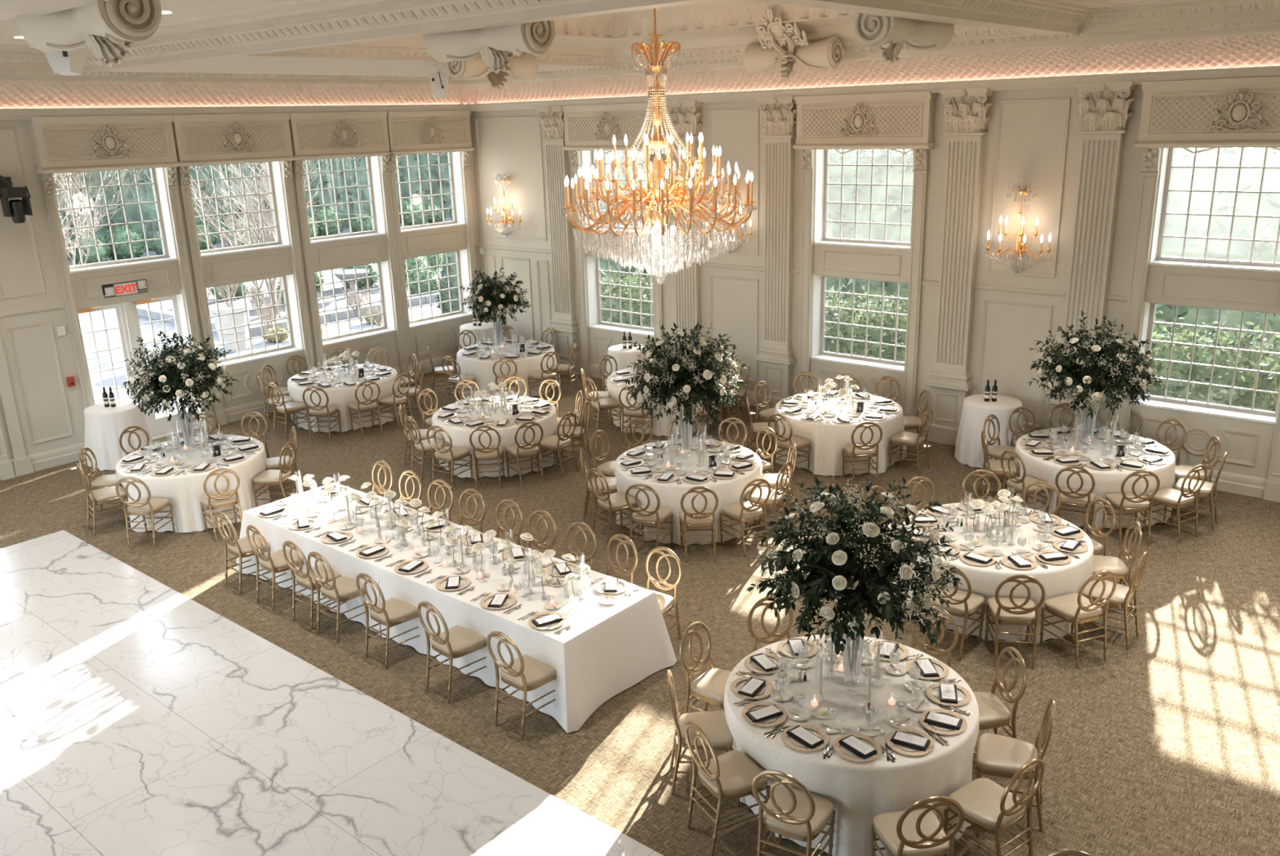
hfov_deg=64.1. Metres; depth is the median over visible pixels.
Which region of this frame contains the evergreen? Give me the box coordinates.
[435,220,459,313]
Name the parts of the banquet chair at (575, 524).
leg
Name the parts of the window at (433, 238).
sash, sash, spandrel panel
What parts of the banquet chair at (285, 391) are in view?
leg, backrest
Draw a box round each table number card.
[212,444,221,456]
[357,368,364,377]
[511,404,519,414]
[519,343,524,351]
[708,454,716,466]
[856,401,863,412]
[1115,444,1125,456]
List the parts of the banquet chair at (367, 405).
leg, leg, seat frame, backrest, leg, leg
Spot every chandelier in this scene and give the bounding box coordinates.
[562,8,756,284]
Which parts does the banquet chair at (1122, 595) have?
leg, seat frame, leg, leg, backrest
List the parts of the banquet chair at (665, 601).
leg, backrest, seat frame, leg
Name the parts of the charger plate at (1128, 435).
plate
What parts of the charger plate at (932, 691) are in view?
plate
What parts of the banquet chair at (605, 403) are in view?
leg, backrest, leg, seat frame, leg, leg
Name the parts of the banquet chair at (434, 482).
leg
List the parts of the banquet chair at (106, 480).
backrest, leg, leg, seat frame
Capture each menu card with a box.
[124,454,142,460]
[132,463,143,469]
[142,445,159,448]
[156,466,172,472]
[174,437,186,441]
[195,463,208,468]
[208,434,221,438]
[225,454,243,459]
[231,436,248,440]
[239,444,257,448]
[262,506,283,513]
[298,518,308,525]
[328,531,345,538]
[360,497,372,502]
[361,545,384,554]
[395,507,407,515]
[401,560,422,569]
[433,520,444,526]
[440,412,452,416]
[443,405,456,408]
[447,576,458,586]
[450,417,461,422]
[462,399,468,403]
[468,420,482,424]
[471,534,480,541]
[490,593,506,604]
[498,419,506,423]
[505,395,516,399]
[511,546,523,555]
[518,416,532,418]
[524,397,537,400]
[533,408,547,412]
[534,402,546,406]
[534,613,560,623]
[555,562,569,572]
[605,578,616,589]
[622,458,639,464]
[628,448,643,454]
[631,467,649,471]
[645,443,662,445]
[659,472,671,479]
[674,438,684,443]
[687,474,706,479]
[704,439,713,444]
[715,471,733,474]
[723,444,737,448]
[733,462,750,466]
[737,452,751,457]
[740,677,764,693]
[749,704,780,719]
[753,653,776,668]
[782,400,797,402]
[786,407,799,411]
[789,639,805,652]
[790,725,821,744]
[797,393,811,395]
[808,413,818,417]
[826,390,837,394]
[826,636,852,647]
[839,416,849,420]
[842,735,875,754]
[856,392,867,395]
[866,413,881,416]
[875,398,889,401]
[880,406,895,409]
[880,641,895,655]
[893,730,927,746]
[913,529,935,534]
[915,516,935,520]
[915,658,937,673]
[926,711,959,725]
[932,506,951,513]
[937,542,949,551]
[940,683,955,699]
[966,551,991,560]
[1009,555,1030,564]
[1026,440,1039,444]
[1031,433,1048,435]
[1033,449,1052,452]
[1038,512,1051,520]
[1041,551,1066,558]
[1051,428,1068,431]
[1055,526,1077,533]
[1058,457,1077,461]
[1062,539,1078,548]
[1080,427,1096,431]
[1093,460,1108,466]
[1111,430,1122,435]
[1121,460,1142,466]
[1133,438,1152,442]
[1145,454,1160,460]
[1146,446,1166,452]
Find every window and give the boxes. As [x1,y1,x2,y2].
[54,167,203,426]
[189,160,304,367]
[302,155,396,346]
[395,151,473,328]
[581,150,653,336]
[810,148,913,372]
[1132,146,1279,424]
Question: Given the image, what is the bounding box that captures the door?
[77,294,203,440]
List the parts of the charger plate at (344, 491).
plate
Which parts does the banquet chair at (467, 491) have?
leg, leg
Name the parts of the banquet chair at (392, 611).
leg, backrest, leg, seat frame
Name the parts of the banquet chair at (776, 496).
seat frame, leg, backrest, leg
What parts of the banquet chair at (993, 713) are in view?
seat frame, leg, backrest, leg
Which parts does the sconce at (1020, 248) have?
arm, bulb, bulb, arm, arm, bulb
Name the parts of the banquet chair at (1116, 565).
seat frame, leg, leg, backrest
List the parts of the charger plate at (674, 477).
plate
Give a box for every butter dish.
[171,459,184,464]
[198,442,210,447]
[328,377,337,381]
[338,503,352,510]
[398,524,412,531]
[464,548,479,555]
[477,414,488,418]
[540,576,556,584]
[666,464,679,470]
[695,448,707,453]
[812,706,833,718]
[820,408,831,413]
[862,664,883,675]
[967,538,982,546]
[1005,519,1021,525]
[1071,449,1084,455]
[1102,438,1115,443]
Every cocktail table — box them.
[84,400,153,470]
[458,321,501,350]
[604,343,653,391]
[954,393,1024,468]
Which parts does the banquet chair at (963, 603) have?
leg, backrest, seat frame, leg, leg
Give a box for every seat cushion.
[88,484,126,501]
[91,473,120,486]
[126,497,169,512]
[200,489,236,506]
[227,535,270,554]
[253,469,291,482]
[259,548,303,568]
[265,395,292,404]
[265,455,292,469]
[269,386,288,395]
[275,400,306,411]
[295,564,341,586]
[309,404,338,413]
[320,575,364,598]
[348,400,377,409]
[368,596,417,622]
[377,394,407,404]
[395,386,420,395]
[398,377,414,386]
[407,428,434,439]
[413,437,448,450]
[425,417,431,424]
[431,624,486,654]
[434,365,453,373]
[434,445,470,458]
[448,373,475,382]
[475,445,503,457]
[494,376,517,383]
[500,653,556,686]
[506,442,538,455]
[528,369,555,378]
[537,435,571,447]
[551,363,574,371]
[555,426,584,436]
[556,416,578,427]
[586,391,610,399]
[587,476,617,490]
[591,397,620,407]
[597,460,615,474]
[597,491,636,508]
[623,404,652,415]
[632,504,671,522]
[653,590,674,612]
[679,507,715,524]
[679,710,733,746]
[690,404,719,414]
[691,667,730,703]
[697,749,768,795]
[711,396,735,405]
[720,501,763,519]
[733,388,744,397]
[745,486,785,503]
[752,422,779,432]
[759,407,775,418]
[759,473,788,487]
[760,459,770,469]
[763,785,834,835]
[773,435,809,448]
[843,442,875,454]
[873,808,949,855]
[883,522,902,539]
[890,431,924,444]
[902,415,923,426]
[933,586,984,613]
[948,777,1026,828]
[973,691,1010,725]
[976,733,1037,774]
[985,459,1020,473]
[986,596,1035,621]
[988,444,1015,459]
[1006,475,1048,491]
[1044,592,1102,619]
[1060,488,1096,505]
[1082,579,1134,604]
[1090,537,1102,552]
[1092,555,1128,575]
[1106,492,1150,507]
[1147,487,1195,505]
[1174,477,1213,493]
[1175,464,1208,478]
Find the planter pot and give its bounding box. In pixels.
[208,283,251,351]
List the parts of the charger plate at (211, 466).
plate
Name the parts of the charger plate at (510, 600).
plate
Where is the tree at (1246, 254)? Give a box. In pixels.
[1245,202,1279,337]
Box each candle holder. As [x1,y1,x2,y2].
[166,428,177,457]
[171,420,182,448]
[195,426,205,455]
[200,421,211,448]
[293,472,305,505]
[320,354,328,377]
[333,480,344,508]
[342,486,353,523]
[347,355,354,377]
[384,490,395,525]
[395,508,408,544]
[441,508,452,546]
[455,526,466,565]
[471,388,478,412]
[501,392,507,413]
[504,530,514,570]
[523,550,533,591]
[576,555,587,597]
[667,438,674,462]
[673,430,679,454]
[695,440,701,466]
[700,423,706,455]
[814,647,826,697]
[816,385,822,404]
[826,640,835,675]
[844,373,850,401]
[846,382,853,410]
[863,656,875,708]
[872,633,884,683]
[962,498,972,528]
[1004,491,1014,524]
[1007,505,1017,542]
[1072,417,1081,449]
[1079,413,1088,441]
[1102,422,1112,453]
[1108,413,1118,445]
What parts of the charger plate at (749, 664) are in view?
plate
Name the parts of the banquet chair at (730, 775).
leg, backrest, leg, seat frame, leg, leg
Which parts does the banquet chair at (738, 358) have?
backrest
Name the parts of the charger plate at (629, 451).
plate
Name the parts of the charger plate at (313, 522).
plate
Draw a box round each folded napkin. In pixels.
[121,454,144,462]
[130,463,144,471]
[141,445,161,450]
[155,466,173,474]
[173,436,186,443]
[192,462,209,471]
[208,433,223,439]
[222,454,244,461]
[231,436,250,442]
[237,444,258,450]
[259,506,284,515]
[290,377,307,380]
[297,381,313,385]
[297,517,309,528]
[318,382,330,386]
[326,530,346,542]
[332,484,342,493]
[359,497,373,505]
[359,544,386,556]
[364,376,380,380]
[376,371,391,375]
[394,506,409,517]
[398,559,423,572]
[426,520,450,529]
[437,411,453,417]
[441,405,458,410]
[444,575,460,588]
[448,417,462,423]
[465,420,484,426]
[470,532,483,543]
[481,395,493,400]
[487,593,508,607]
[496,419,507,425]
[505,395,519,399]
[511,546,526,559]
[515,416,534,420]
[522,397,539,402]
[527,351,542,354]
[531,410,548,413]
[531,613,563,626]
[533,402,549,408]
[554,561,572,574]
[604,578,619,591]
[612,377,628,381]
[614,370,631,374]
[620,458,641,466]
[626,448,645,456]
[629,467,651,473]
[644,443,663,448]
[657,472,673,480]
[674,438,688,445]
[685,474,707,481]
[704,440,715,445]
[713,471,734,476]
[721,443,740,450]
[731,461,752,469]
[735,452,753,459]
[737,676,765,697]
[745,703,783,721]
[750,652,780,671]
[781,400,799,404]
[784,407,801,413]
[786,724,824,748]
[787,638,808,655]
[795,393,813,397]
[805,413,819,419]
[824,635,855,650]
[826,390,838,395]
[837,416,850,422]
[838,733,876,759]
[855,391,869,397]
[865,413,883,417]
[874,398,892,403]
[876,640,899,658]
[879,406,897,411]
[889,729,930,751]
[911,515,937,522]
[911,529,936,537]
[915,657,939,676]
[924,711,963,729]
[929,505,955,515]
[939,682,957,703]
[962,501,982,511]
[962,551,992,564]
[1005,503,1020,513]
[1007,555,1031,567]
[1025,439,1040,446]
[1028,432,1049,437]
[1031,449,1053,453]
[1037,512,1053,523]
[1038,551,1068,560]
[1048,428,1070,432]
[1053,526,1080,536]
[1055,457,1079,462]
[1059,538,1081,551]
[1078,426,1098,433]
[1089,460,1111,468]
[1111,430,1124,437]
[1119,460,1144,467]
[1133,438,1155,444]
[1142,454,1163,462]
[1145,447,1168,453]
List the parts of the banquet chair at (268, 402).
backrest, leg, leg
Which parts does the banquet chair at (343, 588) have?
leg, backrest, leg, seat frame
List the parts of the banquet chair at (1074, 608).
leg, leg, seat frame, leg, backrest, leg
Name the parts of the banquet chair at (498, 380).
backrest, leg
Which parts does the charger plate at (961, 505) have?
plate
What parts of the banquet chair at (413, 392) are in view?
seat frame, leg, backrest, leg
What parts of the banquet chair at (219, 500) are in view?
leg, leg, seat frame, backrest, leg, leg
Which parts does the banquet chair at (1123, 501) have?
leg, leg, seat frame, leg, backrest, leg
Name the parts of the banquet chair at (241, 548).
leg, backrest, leg, seat frame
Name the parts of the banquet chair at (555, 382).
backrest, leg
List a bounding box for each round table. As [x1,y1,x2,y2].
[115,434,270,532]
[287,364,404,431]
[431,395,558,478]
[456,340,560,398]
[606,367,719,435]
[613,439,762,545]
[723,634,978,855]
[773,391,906,475]
[891,502,1093,643]
[1014,427,1175,528]
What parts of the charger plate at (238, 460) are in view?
plate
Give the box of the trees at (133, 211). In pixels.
[53,151,617,260]
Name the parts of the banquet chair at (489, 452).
leg, leg, backrest, seat frame, leg, leg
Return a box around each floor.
[0,365,1279,855]
[0,529,663,855]
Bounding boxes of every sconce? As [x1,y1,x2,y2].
[486,173,522,237]
[706,177,752,253]
[984,181,1051,274]
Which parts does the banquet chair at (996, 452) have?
backrest, leg, seat frame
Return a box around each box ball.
[67,233,111,264]
[102,224,146,260]
[151,231,163,255]
[195,221,217,250]
[209,282,248,299]
[217,215,258,246]
[256,217,276,243]
[275,280,284,304]
[307,214,320,237]
[310,205,344,236]
[314,271,324,291]
[340,263,377,288]
[346,208,373,232]
[399,198,429,226]
[403,255,431,282]
[405,266,441,296]
[425,202,445,223]
[425,253,444,271]
[448,204,453,220]
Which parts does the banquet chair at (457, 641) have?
leg, backrest, leg, seat frame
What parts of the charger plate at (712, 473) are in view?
plate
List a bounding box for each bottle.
[102,386,109,407]
[108,386,115,407]
[472,311,476,325]
[477,312,481,325]
[622,331,626,348]
[627,331,632,348]
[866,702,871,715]
[983,379,990,401]
[991,379,997,401]
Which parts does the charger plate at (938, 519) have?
plate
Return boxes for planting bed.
[151,278,408,325]
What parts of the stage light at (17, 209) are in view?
wall arm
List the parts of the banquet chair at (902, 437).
leg, leg, seat frame, leg, backrest, leg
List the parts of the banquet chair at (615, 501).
leg, backrest, leg, seat frame, leg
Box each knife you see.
[553,622,572,633]
[763,724,791,733]
[821,723,840,730]
[822,743,833,756]
[858,728,881,730]
[884,741,889,760]
[900,653,923,661]
[924,727,945,744]
[929,680,959,682]
[939,705,969,715]
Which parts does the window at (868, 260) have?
spandrel panel, sash, sash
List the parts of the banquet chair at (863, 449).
leg, leg, seat frame, backrest, leg, leg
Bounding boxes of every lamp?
[104,286,115,296]
[136,280,146,288]
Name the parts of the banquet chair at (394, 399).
seat frame, leg, backrest, leg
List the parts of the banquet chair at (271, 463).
seat frame, backrest, leg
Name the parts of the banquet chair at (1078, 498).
leg, backrest, seat frame, leg, leg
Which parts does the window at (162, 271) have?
sash, spandrel panel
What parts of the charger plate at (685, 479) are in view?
plate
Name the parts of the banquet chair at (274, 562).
leg, backrest, leg, seat frame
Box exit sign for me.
[98,275,151,301]
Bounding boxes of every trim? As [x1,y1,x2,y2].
[0,71,469,119]
[0,110,479,479]
[462,19,1279,111]
[475,75,1279,502]
[534,105,579,375]
[662,99,706,359]
[755,95,796,410]
[924,87,994,445]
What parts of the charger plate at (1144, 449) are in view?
plate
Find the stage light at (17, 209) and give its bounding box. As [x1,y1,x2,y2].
[0,174,32,222]
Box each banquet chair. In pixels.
[75,462,129,535]
[79,446,122,517]
[115,476,175,547]
[119,425,149,455]
[190,412,221,436]
[200,467,242,542]
[214,511,270,594]
[240,411,269,457]
[246,524,303,610]
[252,441,298,506]
[257,375,295,431]
[261,364,289,416]
[265,426,304,496]
[267,382,309,438]
[282,540,341,629]
[285,354,307,377]
[302,386,341,441]
[306,551,365,642]
[328,348,352,365]
[348,380,382,436]
[355,572,418,668]
[367,346,389,365]
[371,459,392,501]
[377,373,413,429]
[395,364,426,419]
[398,353,422,405]
[398,469,422,511]
[399,404,435,467]
[405,416,449,480]
[417,388,438,428]
[417,600,486,703]
[426,346,457,396]
[426,425,472,490]
[427,479,453,521]
[441,355,477,404]
[453,378,479,400]
[457,329,476,349]
[458,488,485,532]
[469,425,504,489]
[486,630,556,739]
[493,357,518,395]
[495,498,523,545]
[496,325,517,340]
[502,375,527,396]
[505,421,543,487]
[527,509,556,556]
[528,351,560,399]
[536,412,577,478]
[538,378,561,417]
[541,327,557,359]
[549,342,580,394]
[555,400,591,463]
[556,390,586,451]
[564,521,596,569]
[579,447,617,522]
[580,368,611,423]
[584,376,622,434]
[588,467,639,545]
[589,430,615,499]
[599,355,617,391]
[606,533,638,583]
[618,385,653,441]
[624,417,653,449]
[625,482,673,560]
[645,546,682,639]
[666,669,733,795]
[669,414,700,439]
[679,485,718,563]
[680,621,730,713]
[684,720,770,855]
[688,395,723,439]
[705,373,741,432]
[718,355,742,412]
[718,417,746,446]
[719,478,770,557]
[721,365,750,422]
[744,461,792,533]
[746,395,779,452]
[747,595,792,652]
[751,769,835,855]
[753,380,775,439]
[755,426,777,473]
[759,442,796,519]
[768,413,810,477]
[792,371,818,394]
[832,373,860,392]
[841,421,882,487]
[864,485,902,551]
[870,795,964,855]
[875,375,899,402]
[888,408,933,475]
[902,389,931,446]
[902,475,935,515]
[910,605,958,666]
[925,563,985,660]
[942,758,1044,855]
[962,469,1001,502]
[973,646,1026,753]
[975,697,1055,831]
[977,430,1020,497]
[980,413,1015,489]
[984,574,1045,669]
[1000,449,1050,512]
[1008,406,1035,447]
[1022,480,1061,515]
[1040,570,1116,667]
[1046,848,1092,855]
[1048,402,1081,427]
[1055,465,1096,533]
[1077,551,1148,649]
[1083,497,1115,579]
[1092,520,1142,614]
[1102,469,1159,546]
[1107,408,1141,435]
[1142,464,1207,542]
[1155,417,1186,464]
[1170,451,1227,530]
[1174,435,1220,511]
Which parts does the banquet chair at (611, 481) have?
backrest, leg, leg, seat frame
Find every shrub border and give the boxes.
[456,261,1279,411]
[600,265,1279,411]
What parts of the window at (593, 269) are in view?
spandrel panel, sash, sash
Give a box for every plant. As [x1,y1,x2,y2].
[263,326,288,342]
[363,309,382,323]
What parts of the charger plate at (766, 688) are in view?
plate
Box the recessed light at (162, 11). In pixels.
[161,10,172,13]
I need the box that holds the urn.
[333,268,368,296]
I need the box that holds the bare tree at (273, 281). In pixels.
[131,158,335,314]
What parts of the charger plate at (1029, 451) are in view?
plate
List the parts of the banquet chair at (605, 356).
leg, backrest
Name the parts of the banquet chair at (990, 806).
leg, leg, seat frame, leg, backrest, leg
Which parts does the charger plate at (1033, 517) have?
plate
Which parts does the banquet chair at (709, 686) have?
leg, backrest, seat frame, leg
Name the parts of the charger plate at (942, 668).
plate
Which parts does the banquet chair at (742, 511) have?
leg, seat frame, leg, leg, backrest, leg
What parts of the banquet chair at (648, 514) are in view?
leg, leg, backrest, seat frame, leg, leg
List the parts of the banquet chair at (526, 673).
leg, backrest, leg, seat frame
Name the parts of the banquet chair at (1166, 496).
leg, leg, seat frame, leg, backrest, leg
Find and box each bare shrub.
[205,287,211,299]
[241,280,268,306]
[247,291,285,328]
[335,280,378,321]
[364,297,382,326]
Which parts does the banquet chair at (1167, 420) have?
backrest, leg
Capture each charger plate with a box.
[120,454,146,462]
[123,463,151,471]
[137,444,164,452]
[150,466,177,475]
[168,437,193,444]
[187,463,214,471]
[204,433,228,440]
[220,454,246,462]
[228,436,253,444]
[235,444,261,451]
[257,506,287,516]
[287,518,318,529]
[289,376,309,381]
[296,381,315,386]
[297,370,315,375]
[314,382,334,387]
[315,365,334,370]
[320,530,352,542]
[322,485,350,495]
[339,381,359,386]
[353,496,382,506]
[355,544,388,557]
[360,363,377,368]
[362,377,382,381]
[373,366,391,370]
[374,371,393,376]
[386,507,416,518]
[394,559,427,573]
[422,520,453,531]
[435,412,457,418]
[435,575,470,591]
[439,405,461,411]
[444,417,466,424]
[454,400,475,405]
[460,351,477,355]
[462,346,479,350]
[462,533,491,545]
[463,420,486,427]
[475,355,493,359]
[477,395,497,401]
[480,341,496,345]
[480,592,515,608]
[490,420,513,426]
[502,395,521,400]
[502,546,533,559]
[514,415,536,422]
[520,397,541,403]
[525,351,543,355]
[526,341,542,344]
[528,408,551,415]
[528,611,565,629]
[531,402,552,408]
[535,345,551,349]
[546,561,577,576]
[594,577,629,594]
[610,377,630,382]
[613,370,632,375]
[617,458,644,466]
[623,448,648,457]
[627,466,653,475]
[641,442,666,449]
[651,472,678,482]
[668,438,693,446]
[683,473,710,483]
[697,439,721,447]
[711,469,737,479]
[718,444,743,451]
[728,461,755,470]
[729,675,773,698]
[731,452,757,460]
[741,701,786,726]
[744,652,785,673]
[777,637,817,657]
[779,399,800,405]
[781,407,804,413]
[781,724,828,751]
[794,393,815,399]
[801,413,824,420]
[821,633,862,653]
[822,390,839,395]
[832,416,855,422]
[833,733,881,761]
[851,392,873,398]
[862,413,885,419]
[867,640,909,660]
[871,398,893,404]
[876,406,899,413]
[885,727,934,755]
[905,657,949,679]
[909,514,940,525]
[910,528,940,540]
[919,708,967,734]
[925,681,971,706]
[926,505,957,516]
[928,541,959,554]
[958,501,984,512]
[960,551,995,565]
[994,506,1026,515]
[1001,555,1037,568]
[1019,440,1046,447]
[1026,431,1052,439]
[1028,448,1056,456]
[1028,512,1062,524]
[1035,550,1071,564]
[1046,427,1072,435]
[1049,525,1084,537]
[1053,456,1081,465]
[1053,538,1088,552]
[1075,426,1101,434]
[1085,460,1115,470]
[1103,431,1131,438]
[1116,460,1146,469]
[1129,437,1157,445]
[1137,455,1168,463]
[1142,446,1171,455]
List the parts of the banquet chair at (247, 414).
backrest, leg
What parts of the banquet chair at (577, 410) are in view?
backrest, leg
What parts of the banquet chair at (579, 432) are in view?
seat frame, leg, backrest, leg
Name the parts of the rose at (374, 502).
stem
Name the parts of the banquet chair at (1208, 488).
leg, seat frame, leg, leg, backrest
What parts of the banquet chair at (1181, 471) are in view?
seat frame, leg, leg, backrest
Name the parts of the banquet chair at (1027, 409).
leg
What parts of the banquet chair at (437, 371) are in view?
backrest, leg, leg, seat frame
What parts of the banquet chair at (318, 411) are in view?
leg, backrest, leg, seat frame, leg, leg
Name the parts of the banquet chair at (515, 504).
leg, leg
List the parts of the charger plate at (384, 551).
plate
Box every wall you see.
[0,115,484,459]
[470,2,1275,478]
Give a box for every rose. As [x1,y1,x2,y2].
[288,474,300,504]
[302,474,315,502]
[302,478,316,511]
[322,476,333,501]
[324,485,335,510]
[325,360,333,374]
[325,484,337,519]
[331,355,338,370]
[332,360,340,375]
[338,352,346,371]
[338,475,351,508]
[341,354,348,377]
[342,350,351,370]
[344,493,355,518]
[349,493,361,527]
[351,352,359,375]
[360,481,374,516]
[364,490,380,526]
[368,499,382,537]
[383,490,396,524]
[395,497,407,533]
[395,517,408,544]
[409,497,422,533]
[417,506,430,543]
[422,521,435,555]
[431,511,444,543]
[441,525,454,554]
[444,536,457,564]
[460,524,473,552]
[467,529,480,564]
[471,542,485,575]
[475,390,483,411]
[480,389,486,408]
[483,392,492,414]
[483,529,497,561]
[487,382,495,404]
[488,384,497,408]
[489,386,497,409]
[495,384,502,406]
[498,382,507,408]
[498,539,511,573]
[499,393,507,413]
[503,557,517,587]
[504,391,512,408]
[520,532,533,572]
[527,549,541,584]
[533,566,547,598]
[542,548,555,583]
[561,552,575,595]
[564,572,577,610]
[575,563,590,595]
[819,387,827,407]
[823,382,832,408]
[824,377,832,405]
[830,382,837,404]
[835,374,844,401]
[838,389,846,408]
[844,377,852,404]
[850,384,858,407]
[968,499,982,531]
[976,498,983,524]
[980,502,994,536]
[982,501,991,528]
[983,506,996,541]
[991,500,1000,526]
[995,495,1010,533]
[995,502,1009,541]
[997,488,1010,526]
[1008,495,1023,535]
[1010,502,1022,528]
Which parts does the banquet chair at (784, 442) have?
leg, backrest, leg, seat frame, leg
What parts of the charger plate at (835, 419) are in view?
plate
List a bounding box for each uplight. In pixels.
[67,466,76,470]
[750,411,756,414]
[920,443,933,447]
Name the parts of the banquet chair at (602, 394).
backrest, leg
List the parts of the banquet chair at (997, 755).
leg, seat frame, leg, leg, backrest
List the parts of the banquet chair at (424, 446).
leg, backrest, leg, seat frame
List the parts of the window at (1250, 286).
sash, spandrel panel, sash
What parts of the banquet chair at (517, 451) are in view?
leg, leg, seat frame, backrest, leg, leg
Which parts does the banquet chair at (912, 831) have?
leg, leg, seat frame, backrest, leg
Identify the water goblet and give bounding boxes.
[779,660,791,677]
[794,693,805,706]
[826,704,839,723]
[862,708,875,722]
[894,700,907,714]
[908,668,920,680]
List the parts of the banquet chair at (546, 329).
backrest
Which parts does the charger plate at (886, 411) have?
plate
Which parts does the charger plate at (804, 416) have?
plate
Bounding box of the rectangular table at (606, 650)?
[235,482,676,732]
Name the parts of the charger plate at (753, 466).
plate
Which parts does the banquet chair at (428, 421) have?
leg, backrest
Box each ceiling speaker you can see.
[44,40,89,75]
[429,64,448,97]
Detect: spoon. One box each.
[766,728,785,734]
[888,745,894,759]
[930,730,947,742]
[946,705,968,712]
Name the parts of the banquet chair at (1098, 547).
seat frame, backrest, leg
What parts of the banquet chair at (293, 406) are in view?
leg, backrest, leg, seat frame, leg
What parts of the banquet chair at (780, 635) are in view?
leg, leg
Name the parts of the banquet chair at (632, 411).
leg, leg, backrest, seat frame, leg, leg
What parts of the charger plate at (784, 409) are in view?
plate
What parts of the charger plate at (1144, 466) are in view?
plate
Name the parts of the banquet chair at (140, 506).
leg, backrest, leg, seat frame, leg, leg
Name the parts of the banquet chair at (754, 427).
backrest, leg, leg, seat frame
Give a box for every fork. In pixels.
[735,671,758,673]
[737,673,763,675]
[737,697,761,704]
[764,723,780,737]
[770,723,785,737]
[880,743,896,759]
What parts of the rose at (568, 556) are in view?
stem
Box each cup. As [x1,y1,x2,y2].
[468,548,474,554]
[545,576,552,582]
[671,464,676,469]
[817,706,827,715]
[868,664,876,672]
[971,538,978,544]
[1074,449,1080,454]
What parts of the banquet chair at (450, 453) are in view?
leg, backrest, leg, leg, seat frame, leg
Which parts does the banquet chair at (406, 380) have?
seat frame, backrest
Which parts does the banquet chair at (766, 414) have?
leg, backrest, seat frame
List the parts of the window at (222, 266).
sash, spandrel panel, sash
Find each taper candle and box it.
[170,435,175,456]
[175,427,179,448]
[199,433,204,453]
[203,425,208,445]
[297,478,302,502]
[323,358,326,374]
[337,481,341,505]
[346,495,350,519]
[388,498,392,524]
[400,514,404,540]
[444,518,448,537]
[459,535,463,562]
[473,391,475,409]
[503,392,506,411]
[508,539,512,567]
[527,558,530,587]
[580,564,583,593]
[670,438,671,460]
[675,430,677,451]
[697,440,700,462]
[702,431,705,453]
[818,385,820,403]
[818,658,822,693]
[829,640,832,671]
[848,388,850,408]
[866,667,871,702]
[875,644,879,679]
[964,501,968,527]
[1007,495,1011,521]
[1010,512,1014,539]
[1075,423,1078,445]
[1081,417,1084,438]
[1105,428,1108,450]
[1111,421,1115,442]
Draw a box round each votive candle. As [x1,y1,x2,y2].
[440,560,448,566]
[475,571,482,577]
[508,585,515,592]
[548,598,555,605]
[811,697,818,706]
[838,663,845,671]
[887,694,896,704]
[1019,537,1026,543]
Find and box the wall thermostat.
[56,325,66,335]
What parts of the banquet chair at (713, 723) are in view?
backrest, leg, leg, seat frame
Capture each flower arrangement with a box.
[120,330,239,449]
[460,266,532,349]
[622,320,748,456]
[745,475,963,682]
[1027,310,1165,443]
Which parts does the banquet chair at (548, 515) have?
leg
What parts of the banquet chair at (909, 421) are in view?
seat frame, leg, backrest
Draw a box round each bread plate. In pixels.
[142,458,156,462]
[148,451,159,455]
[154,462,168,467]
[167,444,180,448]
[177,462,191,467]
[191,440,204,444]
[203,458,217,462]
[213,440,226,444]
[221,451,235,455]
[225,444,237,448]
[275,499,290,504]
[306,511,321,516]
[320,496,334,502]
[332,380,342,383]
[338,523,354,528]
[351,507,366,513]
[373,536,390,542]
[385,520,397,525]
[411,551,428,557]
[422,533,438,539]
[452,565,469,573]
[455,408,466,412]
[456,413,467,417]
[462,546,475,553]
[466,417,476,420]
[482,417,493,422]
[496,582,514,590]
[500,417,511,420]
[503,562,520,568]
[511,400,521,404]
[515,413,526,416]
[520,404,531,407]
[522,408,533,411]
[543,600,562,608]
[549,577,566,586]
[599,595,617,604]
[641,455,654,459]
[642,461,655,466]
[652,448,664,453]
[653,467,666,471]
[669,445,681,449]
[673,470,686,475]
[689,444,702,448]
[693,469,707,474]
[707,447,720,452]
[712,465,725,470]
[719,452,732,457]
[720,459,734,463]
[770,688,792,700]
[772,671,794,682]
[787,707,810,720]
[791,657,813,667]
[797,404,808,408]
[803,399,812,402]
[805,409,817,413]
[818,719,842,733]
[820,395,829,399]
[821,651,842,662]
[824,413,835,417]
[847,413,859,417]
[856,653,875,663]
[857,722,880,736]
[858,399,870,402]
[863,409,875,413]
[867,404,879,407]
[884,663,906,675]
[888,715,913,728]
[904,680,927,692]
[906,698,930,711]
[934,524,951,530]
[939,533,956,540]
[943,515,959,521]
[957,542,974,549]
[962,511,977,517]
[984,548,1002,555]
[988,511,1004,517]
[1012,548,1030,555]
[1013,516,1030,522]
[1032,543,1050,550]
[1033,524,1050,531]
[1040,535,1057,542]
[1044,439,1058,443]
[1044,444,1058,448]
[1056,434,1069,438]
[1056,450,1070,455]
[1075,433,1088,437]
[1075,455,1090,460]
[1097,435,1111,439]
[1098,457,1114,462]
[1115,439,1129,443]
[1119,456,1134,460]
[1128,444,1142,449]
[1130,451,1144,456]
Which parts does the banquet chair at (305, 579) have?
leg, backrest, seat frame, leg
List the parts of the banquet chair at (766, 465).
seat frame, backrest, leg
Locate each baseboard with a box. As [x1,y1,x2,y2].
[0,352,457,479]
[578,361,1267,497]
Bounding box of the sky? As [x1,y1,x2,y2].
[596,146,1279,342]

